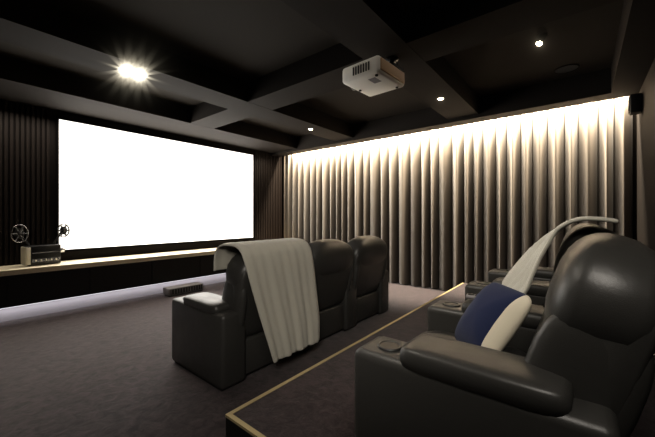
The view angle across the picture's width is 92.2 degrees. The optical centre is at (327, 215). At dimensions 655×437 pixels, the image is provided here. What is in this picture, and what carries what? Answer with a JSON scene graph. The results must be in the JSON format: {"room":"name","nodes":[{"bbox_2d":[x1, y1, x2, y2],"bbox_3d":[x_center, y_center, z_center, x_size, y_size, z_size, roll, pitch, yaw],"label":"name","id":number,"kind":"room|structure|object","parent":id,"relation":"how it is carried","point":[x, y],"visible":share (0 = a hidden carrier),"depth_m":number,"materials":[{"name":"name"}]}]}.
{"room":"home theater","nodes":[
{"label":"home theater","id":0,"kind":"room"},
{"bbox_2d":[2,100,263,265],"bbox_3d":[-3.398,-0.260,5.775,0.150,3.220,7.400,0,0,39],"label":"wall","id":1,"kind":"structure","parent":0,"point":[83,254],"depth_m":4.76,"materials":[{"name":"black wood"}]},
{"bbox_2d":[0,99,283,265],"bbox_3d":[-3.338,-0.435,5.709,0.025,2.330,7.052,0,0,39],"label":"wall front slats","id":2,"kind":"object","parent":1,"relation":"attached to","point":[273,165],"depth_m":4.60,"materials":[{"name":"brown wood"}]},
{"bbox_2d":[56,117,253,251],"bbox_3d":[-2.938,-0.475,6.176,0.048,2.038,3.668,0,0,39],"label":"wall-mounted screen","id":3,"kind":"object","parent":1,"relation":"attached to","point":[116,187],"visible":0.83,"depth_m":5.68,"materials":[{"name":"white fabric"}]},
{"bbox_2d":[0,282,446,436],"bbox_3d":[-0.717,1.410,3.604,7.050,0.120,7.400,0,0,39],"label":"floor","id":4,"kind":"structure","parent":0,"point":[107,369],"depth_m":2.72,"materials":[{"name":"carpet"}]},
{"bbox_2d":[0,248,225,322],"bbox_3d":[-3.181,1.018,5.465,0.562,0.665,6.870,0,0,39],"label":"base cabinet","id":5,"kind":"object","parent":4,"relation":"on","point":[25,291],"visible":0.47,"depth_m":4.73,"materials":[{"name":"black wood"}]},
{"bbox_2d":[10,224,69,265],"bbox_3d":[-4.028,0.398,4.437,0.205,0.572,0.642,0,0,31],"label":"projector","id":6,"kind":"object","parent":5,"relation":"on","point":[31,255],"visible":1,"depth_m":4.35,"materials":[{"name":"black metal"}]},
{"bbox_2d":[163,282,202,296],"bbox_3d":[-2.528,1.284,5.547,0.229,0.132,0.620,0,0,39],"label":"speaker","id":7,"kind":"object","parent":4,"relation":"on","point":[169,291],"visible":1,"depth_m":5.44},
{"bbox_2d":[172,235,388,390],"bbox_3d":[-0.259,0.802,3.658,0.954,1.096,2.672,0,0,39],"label":"recliner","id":8,"kind":"object","parent":4,"relation":"on","point":[220,340],"visible":0.67,"depth_m":2.75,"materials":[{"name":"grey leather"}]},
{"bbox_2d":[214,238,319,362],"bbox_3d":[-0.495,0.690,2.771,0.465,0.962,0.845,0,0,39],"label":"blanket","id":9,"kind":"object","parent":8,"relation":"on","point":[280,272],"visible":0.99,"depth_m":2.63,"materials":[{"name":"white fabric"}]},
{"bbox_2d":[0,0,654,156],"bbox_3d":[-0.805,-1.710,3.495,6.750,0.320,6.820,0,0,39],"label":"ceiling","id":10,"kind":"structure","parent":0,"point":[634,52],"depth_m":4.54,"materials":[{"name":"black paint"}]},
{"bbox_2d":[116,66,148,77],"bbox_3d":[-2.159,-1.595,3.499,0.140,0.008,0.280,0,0,39],"label":"recessed light","id":11,"kind":"object","parent":10,"relation":"in","point":[121,68],"visible":1,"depth_m":3.50,"materials":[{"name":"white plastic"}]},
{"bbox_2d":[0,0,617,140],"bbox_3d":[-0.524,-1.735,3.088,5.800,0.270,6.540,0,0,39],"label":"ceiling beams","id":12,"kind":"structure","parent":10,"relation":"attached to","point":[420,39],"depth_m":3.14,"materials":[{"name":"black paint"}]},
{"bbox_2d":[343,55,403,96],"bbox_3d":[0.461,-1.460,3.229,0.514,0.277,0.520,0,0,39],"label":"projector","id":13,"kind":"object","parent":10,"relation":"attached to","point":[376,75],"depth_m":3.10,"materials":[{"name":"white plastic"}]},
{"bbox_2d":[284,96,632,290],"bbox_3d":[1.441,-0.217,6.269,6.690,3.105,0.189,0,0,39],"label":"drape","id":14,"kind":"object","parent":10,"relation":"hanging from","point":[450,207],"visible":0.62,"depth_m":5.43,"materials":[{"name":"fabric"}]},
{"bbox_2d":[535,33,547,45],"bbox_3d":[2.207,-1.823,3.249,0.120,0.131,0.089,0,0,-20],"label":"ceiling spotlight","id":15,"kind":"object","parent":10,"relation":"attached to","point":[541,38],"visible":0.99,"depth_m":3.22,"materials":[{"name":"black plastic"}]},
{"bbox_2d":[554,64,579,73],"bbox_3d":[3.035,-1.866,4.002,0.266,0.016,0.266,0,0,39],"label":"speaker","id":16,"kind":"object","parent":10,"relation":"attached to","point":[568,68],"visible":1,"depth_m":3.98},
{"bbox_2d":[225,283,654,436],"bbox_3d":[1.704,1.248,2.947,2.151,0.203,4.636,0,0,39],"label":"raised platform","id":17,"kind":"structure","parent":0,"point":[318,401],"depth_m":1.95,"materials":[{"name":"carpet"}]},
{"bbox_2d":[355,223,654,436],"bbox_3d":[1.309,0.602,2.067,1.016,1.096,2.677,0,0,39],"label":"recliner","id":18,"kind":"object","parent":17,"relation":"on","point":[580,363],"visible":0.88,"depth_m":1.00,"materials":[{"name":"grey leather"}]},
{"bbox_2d":[466,293,476,298],"bbox_3d":[0.901,0.480,1.863,0.150,0.026,0.065,0,0,31],"label":"remote control","id":19,"kind":"object","parent":18,"relation":"on","point":[469,295],"visible":0.35,"depth_m":1.87,"materials":[{"name":"grey plastic"}]},
{"bbox_2d":[455,282,531,350],"bbox_3d":[0.755,0.485,1.473,0.231,0.302,0.363,0,0,-1],"label":"throw pillow","id":20,"kind":"object","parent":18,"relation":"on","point":[497,312],"visible":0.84,"depth_m":1.37,"materials":[{"name":"blue fabric"}]},
{"bbox_2d":[502,216,618,293],"bbox_3d":[1.272,0.241,1.790,0.548,0.480,0.538,0,0,39],"label":"blanket","id":21,"kind":"object","parent":18,"relation":"on","point":[520,277],"visible":0.84,"depth_m":1.76,"materials":[{"name":"white fabric"}]},
{"bbox_2d":[633,115,634,238],"bbox_3d":[1.565,-0.260,6.421,6.750,3.220,0.150,0,0,39],"label":"wall","id":22,"kind":"structure","parent":0,"point":[633,115],"depth_m":4.25,"materials":[{"name":"black paint"}]},
{"bbox_2d":[635,58,654,250],"bbox_3d":[1.965,-0.260,1.433,0.150,3.220,7.400,0,0,39],"label":"wall","id":23,"kind":"structure","parent":0,"point":[644,121],"depth_m":3.49,"materials":[{"name":"black paint"}]},
{"bbox_2d":[628,93,641,114],"bbox_3d":[3.716,-1.350,3.811,0.113,0.220,0.160,0,0,39],"label":"speaker","id":24,"kind":"object","parent":23,"relation":"attached to","point":[634,100],"visible":1,"depth_m":3.75}
]}

